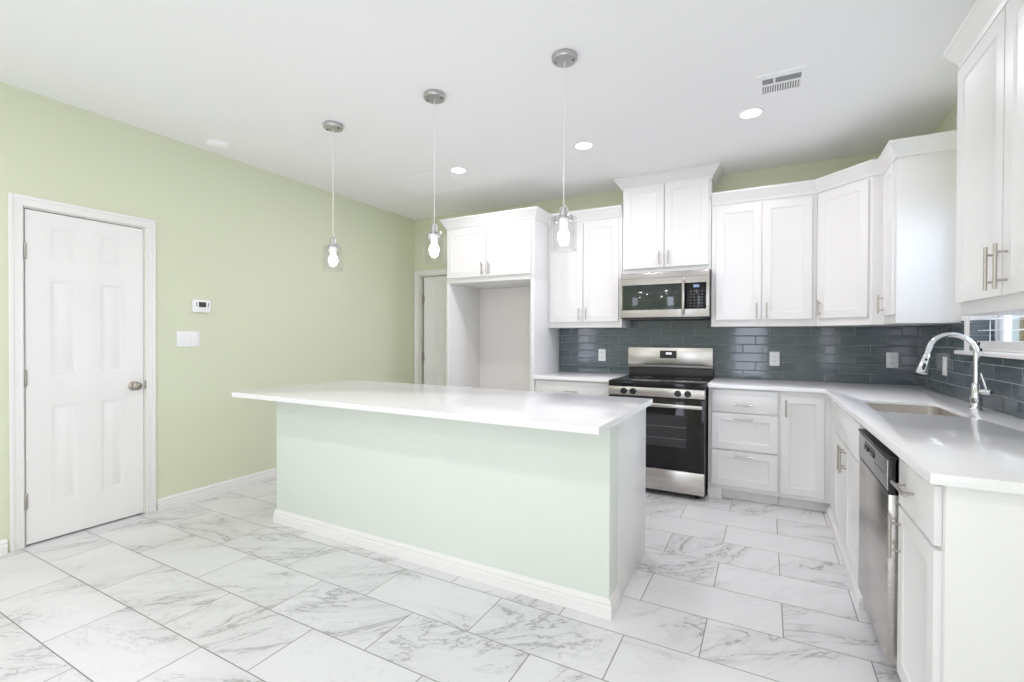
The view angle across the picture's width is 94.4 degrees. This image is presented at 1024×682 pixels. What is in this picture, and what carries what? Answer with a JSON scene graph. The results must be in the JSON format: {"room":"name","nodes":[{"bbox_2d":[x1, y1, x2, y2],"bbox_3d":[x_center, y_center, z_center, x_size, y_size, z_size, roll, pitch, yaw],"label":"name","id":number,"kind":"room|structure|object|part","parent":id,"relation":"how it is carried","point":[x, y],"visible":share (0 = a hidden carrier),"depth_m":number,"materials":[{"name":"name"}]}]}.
{"room":"kitchen","nodes":[
{"label":"kitchen","id":0,"kind":"room"},
{"bbox_2d":[0,81,413,551],"bbox_3d":[-2.855,-0.132,3.115,0.140,2.748,8.390,0,1,28],"label":"wall","id":1,"kind":"structure","parent":0,"point":[247,240],"depth_m":3.89,"materials":[{"name":"green paint"}]},
{"bbox_2d":[8,192,156,551],"bbox_3d":[-2.784,0.185,3.120,0.131,2.114,0.759,0,1,28],"label":"door","id":2,"kind":"structure","parent":1,"relation":"in","point":[79,386],"depth_m":3.07,"materials":[{"name":"white wood"}]},
{"bbox_3d":[-2.638,0.316,3.326,0.065,0.064,0.064,0,1,28],"label":"knob","id":3,"kind":"part","parent":2,"relation":"part of","materials":[{"name":"silver metal"}]},
{"bbox_2d":[0,467,276,554],"bbox_3d":[-3.005,1.202,2.693,0.014,0.085,7.489,0,1,28],"label":"baseboard","id":4,"kind":"structure","parent":1,"relation":"attached to","point":[202,492],"depth_m":3.77,"materials":[{"name":"white wood"}]},
{"bbox_2d":[177,331,199,346],"bbox_3d":[-2.487,-0.015,3.643,0.011,0.117,0.164,0,1,28],"label":"light switch","id":5,"kind":"object","parent":1,"relation":"attached to","point":[184,338],"visible":1,"depth_m":3.64,"materials":[{"name":"white plastic"}]},
{"bbox_2d":[192,299,210,312],"bbox_3d":[-2.437,-0.274,3.718,0.025,0.099,0.134,0,1,28],"label":"thermostat","id":6,"kind":"object","parent":1,"relation":"attached to","point":[198,305],"visible":1,"depth_m":3.71,"materials":[{"name":"white plastic"}]},
{"bbox_2d":[0,477,900,681],"bbox_3d":[-0.642,1.319,1.857,5.250,0.120,8.530,0,1,28],"label":"floor","id":7,"kind":"structure","parent":0,"point":[212,588],"depth_m":2.21,"materials":[{"name":"tile"}]},
{"bbox_2d":[273,401,645,619],"bbox_3d":[-0.419,0.809,3.023,2.373,0.884,0.748,0,1,28],"label":"kitchen island","id":8,"kind":"object","parent":7,"relation":"on","point":[556,517],"visible":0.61,"depth_m":2.52,"materials":[{"name":"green paint"}]},
{"bbox_2d":[232,380,652,434],"bbox_3d":[-0.492,0.352,2.942,2.462,0.030,1.021,0,1,28],"label":"island countertop","id":9,"kind":"structure","parent":8,"relation":"on","point":[578,413],"depth_m":2.63,"materials":[{"name":"white stone"}]},
{"bbox_3d":[-0.562,1.208,2.763,2.373,0.088,0.149,0,1,28],"label":"baseboard","id":10,"kind":"part","parent":8,"relation":"part of","materials":[{"name":"white wood"}]},
{"bbox_3d":[0.640,0.817,2.540,0.018,0.884,0.598,0,1,28],"label":"panel","id":11,"kind":"part","parent":8,"relation":"part of","materials":[{"name":"white paint"}]},
{"bbox_2d":[440,206,558,390],"bbox_3d":[-0.106,-0.016,4.994,1.119,2.503,0.670,0,1,28],"label":"tall cabinet","id":12,"kind":"object","parent":7,"relation":"on","point":[499,336],"visible":0.81,"depth_m":4.94,"materials":[{"name":"white paint"}]},
{"bbox_3d":[-0.530,0.315,5.253,0.032,1.835,0.612,0,1,28],"label":"panel","id":13,"kind":"part","parent":12,"relation":"part of","materials":[{"name":"white paint"}]},
{"bbox_3d":[-0.468,-0.899,4.854,0.470,0.494,0.018,0,1,28],"label":"door","id":14,"kind":"part","parent":12,"relation":"part of","materials":[{"name":"white paint"}]},
{"bbox_3d":[-0.101,-1.218,4.987,1.119,0.098,0.665,0,1,28],"label":"crown molding","id":15,"kind":"part","parent":12,"relation":"part of","materials":[{"name":"white paint"}]},
{"bbox_3d":[0.043,0.317,5.286,0.945,1.834,0.012,0,1,28],"label":"panel","id":16,"kind":"part","parent":12,"relation":"part of","materials":[{"name":"white wood"}]},
{"bbox_3d":[-0.036,-0.896,4.622,0.487,0.494,0.018,0,1,28],"label":"door","id":17,"kind":"part","parent":12,"relation":"part of","materials":[{"name":"white paint"}]},
{"bbox_3d":[0.336,0.322,4.788,0.040,1.835,0.612,0,1,28],"label":"panel","id":18,"kind":"part","parent":12,"relation":"part of","materials":[{"name":"white paint"}]},
{"bbox_2d":[535,379,608,395],"bbox_3d":[0.679,0.800,4.589,0.754,0.884,0.650,0,1,28],"label":"base cabinet","id":19,"kind":"object","parent":7,"relation":"on","point":[541,385],"visible":0.25,"depth_m":4.33,"materials":[{"name":"white paint"}]},
{"bbox_2d":[533,371,628,381],"bbox_3d":[0.683,0.343,4.591,0.754,0.030,0.628,0,1,28],"label":"countertop","id":20,"kind":"structure","parent":19,"relation":"on","point":[573,376],"depth_m":4.42,"materials":[{"name":"white stone"}]},
{"bbox_2d":[608,347,713,498],"bbox_3d":[1.318,0.654,4.152,0.766,1.186,0.801,0,1,28],"label":"electric range","id":21,"kind":"object","parent":7,"relation":"on","point":[677,379],"visible":0.87,"depth_m":3.83,"materials":[{"name":"silver metal"}]},
{"bbox_3d":[0.926,0.416,3.952,0.052,0.052,0.034,0,1,28],"label":"knob","id":22,"kind":"part","parent":21,"relation":"part of","materials":[{"name":"black plastic"}]},
{"bbox_3d":[0.994,0.416,3.916,0.052,0.052,0.034,0,1,28],"label":"knob","id":23,"kind":"part","parent":21,"relation":"part of","materials":[{"name":"black plastic"}]},
{"bbox_3d":[1.165,0.742,3.867,0.761,0.571,0.046,0,1,28],"label":"oven door","id":24,"kind":"part","parent":21,"relation":"part of","materials":[{"name":"black glass"}]},
{"bbox_3d":[1.166,0.417,3.868,0.765,0.072,0.044,0,1,28],"label":"control panel","id":25,"kind":"part","parent":21,"relation":"part of","materials":[{"name":"silver metal"}]},
{"bbox_2d":[609,375,712,389],"bbox_3d":[1.312,0.354,4.138,0.766,0.048,0.651,0,1,28],"label":"cooktop","id":26,"kind":"object","parent":21,"relation":"in","point":[636,382],"depth_m":3.95,"materials":[{"name":"black"}]},
{"bbox_3d":[1.464,0.236,4.418,0.758,0.024,0.020,0,1,28],"label":"backguard trim","id":27,"kind":"part","parent":21,"relation":"part of","materials":[{"name":"silver metal"}]},
{"bbox_3d":[1.164,1.118,3.871,0.761,0.173,0.045,0,1,28],"label":"storage drawer","id":28,"kind":"part","parent":21,"relation":"part of","materials":[{"name":"silver metal"}]},
{"bbox_3d":[1.143,0.513,3.821,0.737,0.030,0.054,0,1,28],"label":"oven handle","id":29,"kind":"part","parent":21,"relation":"part of","materials":[{"name":"silver metal"}]},
{"bbox_3d":[1.308,0.419,3.747,0.052,0.052,0.034,0,1,28],"label":"knob","id":30,"kind":"part","parent":21,"relation":"part of","materials":[{"name":"black plastic"}]},
{"bbox_3d":[1.374,0.419,3.712,0.052,0.052,0.034,0,1,28],"label":"knob","id":31,"kind":"part","parent":21,"relation":"part of","materials":[{"name":"black plastic"}]},
{"bbox_2d":[708,387,779,504],"bbox_3d":[1.921,0.810,3.923,0.498,0.884,0.650,0,1,28],"label":"base cabinet","id":32,"kind":"object","parent":7,"relation":"on","point":[743,424],"visible":0.96,"depth_m":3.67,"materials":[{"name":"white paint"}]},
{"bbox_3d":[1.781,0.891,3.650,0.128,0.012,0.036,0,1,28],"label":"handle","id":33,"kind":"part","parent":32,"relation":"part of","materials":[{"name":"silver metal"}]},
{"bbox_3d":[1.782,0.493,3.647,0.128,0.012,0.036,0,1,28],"label":"handle","id":34,"kind":"part","parent":32,"relation":"part of","materials":[{"name":"silver metal"}]},
{"bbox_3d":[1.794,0.997,3.674,0.456,0.273,0.018,0,1,28],"label":"drawer","id":35,"kind":"part","parent":32,"relation":"part of","materials":[{"name":"white paint"}]},
{"bbox_3d":[1.795,0.708,3.672,0.456,0.282,0.018,0,1,28],"label":"drawer","id":36,"kind":"part","parent":32,"relation":"part of","materials":[{"name":"white paint"}]},
{"bbox_3d":[1.796,0.470,3.670,0.456,0.173,0.018,0,1,28],"label":"drawer","id":37,"kind":"part","parent":32,"relation":"part of","materials":[{"name":"white paint"}]},
{"bbox_2d":[779,391,830,511],"bbox_3d":[2.549,0.815,3.586,0.926,0.884,0.650,0,1,28],"label":"base cabinet","id":38,"kind":"object","parent":7,"relation":"on","point":[804,428],"visible":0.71,"depth_m":3.48,"materials":[{"name":"white paint"}]},
{"bbox_3d":[2.032,0.498,3.513,0.012,0.125,0.036,0,1,28],"label":"handle","id":39,"kind":"part","parent":38,"relation":"part of","materials":[{"name":"silver metal"}]},
{"bbox_2d":[827,399,866,609],"bbox_3d":[2.216,0.821,2.689,0.663,0.884,1.353,0,1,28],"label":"base cabinet","id":40,"kind":"object","parent":7,"relation":"on","point":[843,511],"visible":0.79,"depth_m":2.61,"materials":[{"name":"white paint"}]},
{"bbox_3d":[1.970,0.870,2.836,0.018,0.562,0.460,0,1,28],"label":"door","id":41,"kind":"part","parent":40,"relation":"part of","materials":[{"name":"white paint"}]},
{"bbox_3d":[1.851,0.657,2.669,0.036,0.140,0.012,0,1,28],"label":"handle","id":42,"kind":"part","parent":40,"relation":"part of","materials":[{"name":"silver metal"}]},
{"bbox_3d":[1.820,0.658,2.610,0.036,0.140,0.012,0,1,28],"label":"handle","id":43,"kind":"part","parent":40,"relation":"part of","materials":[{"name":"silver metal"}]},
{"bbox_3d":[1.754,0.872,2.434,0.018,0.562,0.432,0,1,28],"label":"door","id":44,"kind":"part","parent":40,"relation":"part of","materials":[{"name":"white paint"}]},
{"bbox_2d":[858,429,900,665],"bbox_3d":[1.758,0.832,1.827,0.618,0.872,0.601,0,1,28],"label":"dishwasher","id":45,"kind":"object","parent":7,"relation":"on","point":[878,498],"visible":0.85,"depth_m":1.83,"materials":[{"name":"silver metal"}]},
{"bbox_3d":[1.506,0.456,1.998,0.005,0.033,0.220,0,1,28],"label":"pocket handle","id":46,"kind":"part","parent":45,"relation":"part of","materials":[{"name":"black plastic"}]},
{"bbox_3d":[1.509,0.481,1.958,0.046,0.134,0.601,0,1,28],"label":"control panel","id":47,"kind":"part","parent":45,"relation":"part of","materials":[{"name":"black plastic"}]},
{"bbox_2d":[896,460,898,482],"bbox_3d":[1.782,0.782,1.814,0.564,0.772,0.593,0,1,28],"label":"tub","id":48,"kind":"object","parent":45,"relation":"in","point":[897,461],"depth_m":1.77,"materials":[{"name":"metal"}]},
{"bbox_2d":[887,458,1023,681],"bbox_3d":[1.517,0.829,1.361,0.641,0.884,0.440,0,1,28],"label":"base cabinet","id":49,"kind":"object","parent":7,"relation":"on","point":[960,615],"visible":0.85,"depth_m":1.28,"materials":[{"name":"white paint"}]},
{"bbox_2d":[708,378,1023,494],"bbox_3d":[1.768,0.362,2.651,1.428,0.030,3.020,0,1,28],"label":"countertop","id":50,"kind":"structure","parent":49,"relation":"on","point":[980,450],"depth_m":1.87,"materials":[{"name":"white stone"}]},
{"bbox_2d":[865,403,960,416],"bbox_3d":[2.096,0.472,2.504,0.392,0.208,0.560,0,1,28],"label":"sink","id":51,"kind":"object","parent":50,"relation":"in","point":[913,409],"visible":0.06,"depth_m":2.71,"materials":[{"name":"silver metal"}]},
{"bbox_2d":[915,332,992,410],"bbox_3d":[2.254,0.153,2.428,0.296,0.395,0.086,0,1,28],"label":"kitchen faucet","id":52,"kind":"object","parent":50,"relation":"on","point":[976,391],"visible":1,"depth_m":2.39,"materials":[{"name":"silver metal"}]},
{"bbox_3d":[2.263,0.084,2.445,0.218,0.257,0.047,0,1,28],"label":"spout","id":53,"kind":"part","parent":52,"relation":"part of","materials":[{"name":"silver metal"}]},
{"bbox_3d":[2.353,0.214,2.355,0.029,0.107,0.050,0,0,-16],"label":"lever","id":54,"kind":"part","parent":52,"relation":"part of","materials":[{"name":"silver metal"}]},
{"bbox_3d":[1.331,0.683,1.651,0.036,0.150,0.012,0,1,28],"label":"handle","id":55,"kind":"part","parent":49,"relation":"part of","materials":[{"name":"silver metal"}]},
{"bbox_3d":[1.278,0.483,1.550,0.036,0.012,0.168,0,1,28],"label":"handle","id":56,"kind":"part","parent":49,"relation":"part of","materials":[{"name":"silver metal"}]},
{"bbox_3d":[1.274,0.873,1.492,0.018,0.583,0.396,0,1,28],"label":"door","id":57,"kind":"part","parent":49,"relation":"part of","materials":[{"name":"white paint"}]},
{"bbox_3d":[1.276,0.485,1.488,0.018,0.168,0.396,0,1,28],"label":"drawer","id":58,"kind":"part","parent":49,"relation":"part of","materials":[{"name":"white paint"}]},
{"bbox_2d":[0,0,975,219],"bbox_3d":[-0.632,-1.548,1.834,5.250,0.120,8.530,0,1,28],"label":"ceiling","id":59,"kind":"structure","parent":0,"point":[654,85],"depth_m":2.70,"materials":[{"name":"white paint"}]},
{"bbox_2d":[206,139,228,149],"bbox_3d":[-2.245,-1.490,3.619,0.150,0.036,0.150,0,1,28],"label":"smoke detector","id":60,"kind":"object","parent":59,"relation":"attached to","point":[215,144],"visible":1,"depth_m":3.58,"materials":[{"name":"white paint"}]},
{"bbox_2d":[323,120,342,271],"bbox_3d":[-1.243,-0.994,3.294,0.134,1.016,0.134,0,1,28],"label":"pendant light","id":61,"kind":"object","parent":59,"relation":"hanging from","point":[332,126],"visible":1,"depth_m":3.28,"materials":[{"name":"grey metal"}]},
{"bbox_2d":[330,246,336,255],"bbox_3d":[-1.244,-0.623,3.297,0.045,0.065,0.045,0,1,28],"label":"socket","id":62,"kind":"object","parent":61,"relation":"attached to","point":[333,249],"depth_m":3.28,"materials":[{"name":"white plastic"}]},
{"bbox_3d":[-1.245,-0.572,3.298,0.134,0.173,0.134,0,1,28],"label":"lamp shade","id":63,"kind":"part","parent":61,"relation":"part of","materials":[{"name":"clear glass"}]},
{"bbox_3d":[-1.243,-1.093,3.293,0.005,0.758,0.005,0,1,28],"label":"cord","id":64,"kind":"part","parent":61,"relation":"part of","materials":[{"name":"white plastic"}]},
{"bbox_3d":[-1.245,-0.566,3.298,0.059,0.062,0.059,0,1,28],"label":"bulb","id":65,"kind":"part","parent":61,"relation":"part of","materials":[{"name":"white glass"}]},
{"bbox_2d":[383,171,470,197],"bbox_3d":[-0.819,-1.508,4.601,0.635,0.006,0.550,0,1,28],"label":"ceiling vent","id":66,"kind":"object","parent":59,"relation":"in","point":[422,185],"visible":0.99,"depth_m":4.57,"materials":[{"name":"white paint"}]},
{"bbox_2d":[423,89,444,261],"bbox_3d":[-0.472,-0.988,2.880,0.134,1.016,0.134,0,1,28],"label":"pendant light","id":67,"kind":"object","parent":59,"relation":"hanging from","point":[433,96],"visible":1,"depth_m":2.87,"materials":[{"name":"white metal"}]},
{"bbox_2d":[430,233,437,243],"bbox_3d":[-0.473,-0.617,2.883,0.045,0.065,0.045,0,1,28],"label":"socket","id":68,"kind":"object","parent":67,"relation":"attached to","point":[433,236],"depth_m":2.87,"materials":[{"name":"white plastic"}]},
{"bbox_3d":[-0.474,-0.560,2.884,0.059,0.062,0.059,0,1,28],"label":"bulb","id":69,"kind":"part","parent":67,"relation":"part of","materials":[{"name":"white glass"}]},
{"bbox_3d":[-0.472,-1.087,2.880,0.005,0.758,0.005,0,1,28],"label":"cord","id":70,"kind":"part","parent":67,"relation":"part of","materials":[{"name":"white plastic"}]},
{"bbox_2d":[450,167,466,172],"bbox_3d":[-0.471,-1.504,4.176,0.156,0.006,0.156,0,1,28],"label":"recessed light","id":71,"kind":"object","parent":59,"relation":"in","point":[453,169],"visible":1,"depth_m":4.17,"materials":[{"name":"white paint"}]},
{"bbox_2d":[452,168,465,172],"bbox_3d":[-0.471,-1.504,4.176,0.123,0.004,0.123,0,1,28],"label":"diffuser","id":72,"kind":"object","parent":71,"relation":"attached to","point":[455,170],"depth_m":4.18,"materials":[{"name":"white plastic"}]},
{"bbox_2d":[552,48,576,248],"bbox_3d":[0.272,-0.982,2.481,0.134,1.016,0.134,0,1,28],"label":"pendant light","id":73,"kind":"object","parent":59,"relation":"hanging from","point":[564,58],"visible":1,"depth_m":2.47,"materials":[{"name":"white"}]},
{"bbox_2d":[559,218,567,229],"bbox_3d":[0.271,-0.611,2.484,0.045,0.065,0.045,0,1,28],"label":"socket","id":74,"kind":"object","parent":73,"relation":"attached to","point":[563,222],"depth_m":2.47,"materials":[{"name":"white plastic"}]},
{"bbox_3d":[0.271,-0.554,2.484,0.059,0.062,0.059,0,1,28],"label":"bulb","id":75,"kind":"part","parent":73,"relation":"part of","materials":[{"name":"white glass"}]},
{"bbox_3d":[0.273,-1.081,2.480,0.005,0.758,0.005,0,1,28],"label":"cord","id":76,"kind":"part","parent":73,"relation":"part of","materials":[{"name":"white plastic"}]},
{"bbox_3d":[0.271,-0.560,2.484,0.134,0.173,0.134,0,1,28],"label":"lamp shade","id":77,"kind":"part","parent":73,"relation":"part of","materials":[{"name":"clear glass"}]},
{"bbox_2d":[573,141,593,149],"bbox_3d":[0.549,-1.496,3.629,0.156,0.006,0.156,0,1,28],"label":"recessed light","id":78,"kind":"object","parent":59,"relation":"in","point":[582,145],"visible":1,"depth_m":3.62,"materials":[{"name":"white plastic"}]},
{"bbox_2d":[576,143,591,148],"bbox_3d":[0.549,-1.496,3.629,0.123,0.004,0.123,0,1,28],"label":"diffuser","id":79,"kind":"object","parent":78,"relation":"attached to","point":[578,145],"depth_m":3.62,"materials":[{"name":"white plastic"}]},
{"bbox_2d":[738,107,763,118],"bbox_3d":[1.561,-1.488,3.097,0.156,0.006,0.156,0,1,28],"label":"recessed light","id":80,"kind":"object","parent":59,"relation":"in","point":[752,112],"visible":1,"depth_m":3.08,"materials":[{"name":"white plastic"}]},
{"bbox_2d":[741,109,761,117],"bbox_3d":[1.561,-1.488,3.097,0.123,0.004,0.123,0,1,28],"label":"diffuser","id":81,"kind":"object","parent":80,"relation":"attached to","point":[747,113],"depth_m":3.10,"materials":[{"name":"white plastic"}]},
{"bbox_2d":[756,64,808,99],"bbox_3d":[1.551,-1.484,2.728,0.252,0.008,0.280,0,1,28],"label":"ceiling vent","id":82,"kind":"object","parent":59,"relation":"in","point":[791,80],"visible":1,"depth_m":2.72,"materials":[{"name":"white metal"}]},
{"bbox_2d":[414,152,912,385],"bbox_3d":[0.978,-0.134,4.877,4.950,2.748,0.140,0,1,28],"label":"wall","id":83,"kind":"structure","parent":0,"point":[813,170],"depth_m":4.83,"materials":[{"name":"green paint"}]},
{"bbox_2d":[414,269,446,385],"bbox_3d":[-0.780,0.175,5.804,0.958,2.103,0.139,0,1,28],"label":"door","id":84,"kind":"structure","parent":83,"relation":"in","point":[434,299],"depth_m":5.92,"materials":[{"name":"white wood"}]},
{"bbox_2d":[548,205,629,327],"bbox_3d":[0.753,-0.696,4.707,0.753,1.131,0.347,0,1,28],"label":"upper cabinet","id":85,"kind":"object","parent":83,"relation":"attached to","point":[584,280],"visible":0.96,"depth_m":4.57,"materials":[{"name":"white paint"}]},
{"bbox_3d":[0.539,-0.666,4.677,0.338,0.955,0.018,0,1,28],"label":"door","id":86,"kind":"part","parent":85,"relation":"part of","materials":[{"name":"white paint"}]},
{"bbox_3d":[0.687,-1.212,4.577,0.753,0.098,0.050,0,1,28],"label":"crown molding","id":87,"kind":"part","parent":85,"relation":"part of","materials":[{"name":"white paint"}]},
{"bbox_3d":[0.847,-0.663,4.512,0.340,0.955,0.018,0,1,28],"label":"door","id":88,"kind":"part","parent":85,"relation":"part of","materials":[{"name":"white paint"}]},
{"bbox_2d":[613,162,723,273],"bbox_3d":[1.423,-1.058,4.339,0.910,0.884,0.372,0,1,28],"label":"upper cabinet","id":89,"kind":"object","parent":83,"relation":"attached to","point":[667,214],"visible":0.94,"depth_m":4.20,"materials":[{"name":"white paint"}]},
{"bbox_3d":[1.198,-1.034,4.321,0.361,0.745,0.018,0,1,28],"label":"door","id":90,"kind":"part","parent":89,"relation":"part of","materials":[{"name":"white paint"}]},
{"bbox_2d":[620,269,711,319],"bbox_3d":[1.404,-0.403,4.301,0.757,0.414,0.448,0,1,28],"label":"microwave","id":91,"kind":"object","parent":89,"relation":"attached to","point":[673,295],"visible":0.98,"depth_m":4.14,"materials":[{"name":"silver metal"}]},
{"bbox_3d":[1.462,-0.379,4.047,0.025,0.318,0.054,0,1,28],"label":"handle","id":92,"kind":"part","parent":91,"relation":"part of","materials":[{"name":"silver metal"}]},
{"bbox_3d":[1.425,-1.447,4.336,0.910,0.106,0.372,0,1,28],"label":"crown molding","id":93,"kind":"part","parent":89,"relation":"part of","materials":[{"name":"white paint"}]},
{"bbox_3d":[1.525,-1.031,4.145,0.361,0.745,0.018,0,1,28],"label":"door","id":94,"kind":"part","parent":89,"relation":"part of","materials":[{"name":"white paint"}]},
{"bbox_2d":[559,319,916,385],"bbox_3d":[1.810,0.060,4.347,2.963,0.546,0.008,0,1,28],"label":"backsplash","id":95,"kind":"structure","parent":83,"relation":"attached to","point":[815,354],"depth_m":4.13,"materials":[{"name":"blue tile"}]},
{"bbox_2d":[598,349,605,360],"bbox_3d":[0.915,0.143,4.819,0.076,0.122,0.008,0,1,28],"label":"wall outlet","id":96,"kind":"object","parent":95,"relation":"attached to","point":[601,352],"visible":1,"depth_m":4.82,"materials":[{"name":"white plastic"}]},
{"bbox_2d":[769,352,779,365],"bbox_3d":[2.267,0.153,4.093,0.076,0.122,0.008,0,1,28],"label":"wall outlet","id":97,"kind":"object","parent":95,"relation":"attached to","point":[774,360],"visible":1,"depth_m":4.09,"materials":[{"name":"white plastic"}]},
{"bbox_2d":[886,352,897,367],"bbox_3d":[2.978,0.150,3.711,0.076,0.122,0.008,0,1,28],"label":"wall outlet","id":98,"kind":"object","parent":95,"relation":"attached to","point":[891,357],"visible":1,"depth_m":3.71,"materials":[{"name":"white plastic"}]},
{"bbox_2d":[711,179,816,326],"bbox_3d":[2.102,-0.686,3.984,0.762,1.131,0.347,0,1,28],"label":"upper cabinet","id":99,"kind":"object","parent":83,"relation":"attached to","point":[764,238],"visible":0.99,"depth_m":3.85,"materials":[{"name":"white paint"}]},
{"bbox_3d":[1.888,-0.655,3.953,0.336,0.955,0.018,0,1,28],"label":"door","id":100,"kind":"part","parent":99,"relation":"part of","materials":[{"name":"white paint"}]},
{"bbox_3d":[2.035,-1.202,3.853,0.762,0.098,0.050,0,1,28],"label":"crown molding","id":101,"kind":"part","parent":99,"relation":"part of","materials":[{"name":"white paint"}]},
{"bbox_3d":[2.197,-0.653,3.787,0.340,0.955,0.018,0,1,28],"label":"door","id":102,"kind":"part","parent":99,"relation":"part of","materials":[{"name":"white paint"}]},
{"bbox_2d":[814,159,937,326],"bbox_3d":[2.655,-0.680,3.516,0.697,1.131,0.645,0,1,28],"label":"upper cabinet","id":103,"kind":"object","parent":83,"relation":"attached to","point":[849,200],"visible":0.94,"depth_m":3.43,"materials":[{"name":"white paint"}]},
{"bbox_3d":[2.359,-0.252,3.642,0.036,0.125,0.012,0,0,-17],"label":"handle","id":104,"kind":"part","parent":103,"relation":"part of","materials":[{"name":"silver metal"}]},
{"bbox_3d":[2.432,-0.650,3.492,0.018,0.955,0.390,0,0,-16],"label":"door","id":105,"kind":"part","parent":103,"relation":"part of","materials":[{"name":"white paint"}]},
{"bbox_3d":[2.449,-1.197,3.467,0.098,0.098,0.475,0,0,-16],"label":"crown molding","id":106,"kind":"part","parent":103,"relation":"part of","materials":[{"name":"white paint"}]},
{"bbox_2d":[919,102,1023,419],"bbox_3d":[1.450,-0.095,0.373,0.140,2.748,7.630,0,1,28],"label":"wall","id":107,"kind":"structure","parent":0,"point":[949,122],"depth_m":3.05,"materials":[{"name":"green paint"}]},
{"bbox_2d":[877,130,960,324],"bbox_3d":[2.584,-0.676,3.023,0.371,1.131,0.390,0,1,28],"label":"upper cabinet","id":108,"kind":"object","parent":107,"relation":"attached to","point":[920,175],"visible":0.94,"depth_m":2.90,"materials":[{"name":"white paint"}]},
{"bbox_3d":[2.485,-0.248,3.199,0.036,0.125,0.012,0,1,28],"label":"handle","id":109,"kind":"part","parent":108,"relation":"part of","materials":[{"name":"silver metal"}]},
{"bbox_3d":[2.464,-0.646,3.097,0.018,0.955,0.285,0,1,28],"label":"door","id":110,"kind":"part","parent":108,"relation":"part of","materials":[{"name":"white paint"}]},
{"bbox_3d":[2.588,-1.193,3.018,0.366,0.098,0.390,0,1,28],"label":"crown molding","id":111,"kind":"part","parent":108,"relation":"part of","materials":[{"name":"white paint"}]},
{"bbox_2d":[917,321,1023,418],"bbox_3d":[2.404,0.109,2.312,0.008,0.486,3.016,0,1,28],"label":"backsplash","id":112,"kind":"structure","parent":107,"relation":"attached to","point":[1004,376],"depth_m":2.79,"materials":[{"name":"blue tile"}]},
{"bbox_2d":[942,357,946,375],"bbox_3d":[2.802,0.162,3.071,0.008,0.122,0.076,0,1,28],"label":"wall switch","id":113,"kind":"object","parent":112,"relation":"attached to","point":[944,359],"visible":1,"depth_m":3.06,"materials":[{"name":"white plastic"}]},
{"bbox_2d":[943,0,1023,315],"bbox_3d":[1.784,-0.667,1.533,0.371,1.131,0.964,0,1,28],"label":"upper cabinet","id":114,"kind":"object","parent":107,"relation":"attached to","point":[987,48],"visible":1,"depth_m":1.69,"materials":[{"name":"white paint"}]},
{"bbox_3d":[1.788,-1.184,1.527,0.366,0.098,0.964,0,1,28],"label":"crown molding","id":115,"kind":"part","parent":114,"relation":"part of","materials":[{"name":"white paint"}]},
{"bbox_3d":[1.755,-0.636,1.776,0.018,0.960,0.440,0,1,28],"label":"door","id":116,"kind":"part","parent":114,"relation":"part of","materials":[{"name":"white paint"}]},
{"bbox_3d":[1.642,-0.248,1.628,0.036,0.150,0.012,0,1,28],"label":"handle","id":117,"kind":"part","parent":114,"relation":"part of","materials":[{"name":"silver metal"}]},
{"bbox_3d":[1.605,-0.247,1.559,0.036,0.150,0.012,0,1,28],"label":"handle","id":118,"kind":"part","parent":114,"relation":"part of","materials":[{"name":"silver metal"}]},
{"bbox_3d":[1.542,-0.633,1.379,0.018,0.960,0.440,0,1,28],"label":"door","id":119,"kind":"part","parent":114,"relation":"part of","materials":[{"name":"white paint"}]},
{"bbox_2d":[954,315,1023,359],"bbox_3d":[2.447,-0.397,2.289,0.198,0.953,1.133,0,1,28],"label":"window","id":120,"kind":"structure","parent":107,"relation":"in","point":[971,324],"depth_m":2.68,"materials":[{"name":"clear glass"}]},
{"bbox_3d":[2.473,-0.406,2.288,0.152,0.935,1.111,0,1,28],"label":"casing","id":121,"kind":"part","parent":120,"relation":"part of","materials":[{"name":"white wood"}]},
{"bbox_3d":[2.403,0.068,2.283,0.133,0.022,1.075,0,1,28],"label":"sill","id":122,"kind":"part","parent":120,"relation":"part of","materials":[{"name":"white"}]},
{"bbox_3d":[2.515,-0.369,2.249,0.040,0.863,0.962,0,1,28],"label":"frame","id":123,"kind":"part","parent":120,"relation":"part of","materials":[{"name":"white"}]},
{"bbox_2d":[977,315,1023,352],"bbox_3d":[2.453,-0.372,2.276,0.050,0.855,0.943,0,1,28],"label":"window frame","id":124,"kind":"structure","parent":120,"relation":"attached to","point":[1001,346],"depth_m":2.41,"materials":[{"name":"white"}]},
{"bbox_3d":[2.451,0.029,2.279,0.044,0.053,0.943,0,1,28],"label":"rail","id":125,"kind":"part","parent":124,"relation":"part of","materials":[{"name":"white"}]},
{"bbox_3d":[2.512,-0.368,2.240,0.027,0.768,0.886,0,1,28],"label":"sash","id":126,"kind":"part","parent":120,"relation":"part of","materials":[{"name":"white"}]},
{"label":"outside","id":127,"kind":"structure","parent":0,"visible":0},
{"bbox_3d":[7.103,1.531,2.439,7.770,0.100,17.000,0,1,28],"label":"ground","id":128,"kind":"structure","parent":127,"visible":0},
{"bbox_2d":[1011,315,1019,340],"bbox_3d":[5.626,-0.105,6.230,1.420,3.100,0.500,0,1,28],"label":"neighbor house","id":129,"kind":"structure","parent":128,"relation":"on","point":[1015,322],"depth_m":5.78,"materials":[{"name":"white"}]},
{"bbox_2d":[1019,315,1023,340],"bbox_3d":[7.932,0.436,5.234,3.593,2.050,0.020,0,1,28],"label":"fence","id":130,"kind":"object","parent":128,"relation":"on","point":[1021,332],"visible":0.02,"depth_m":6.01,"materials":[{"name":"beige"}]}
]}

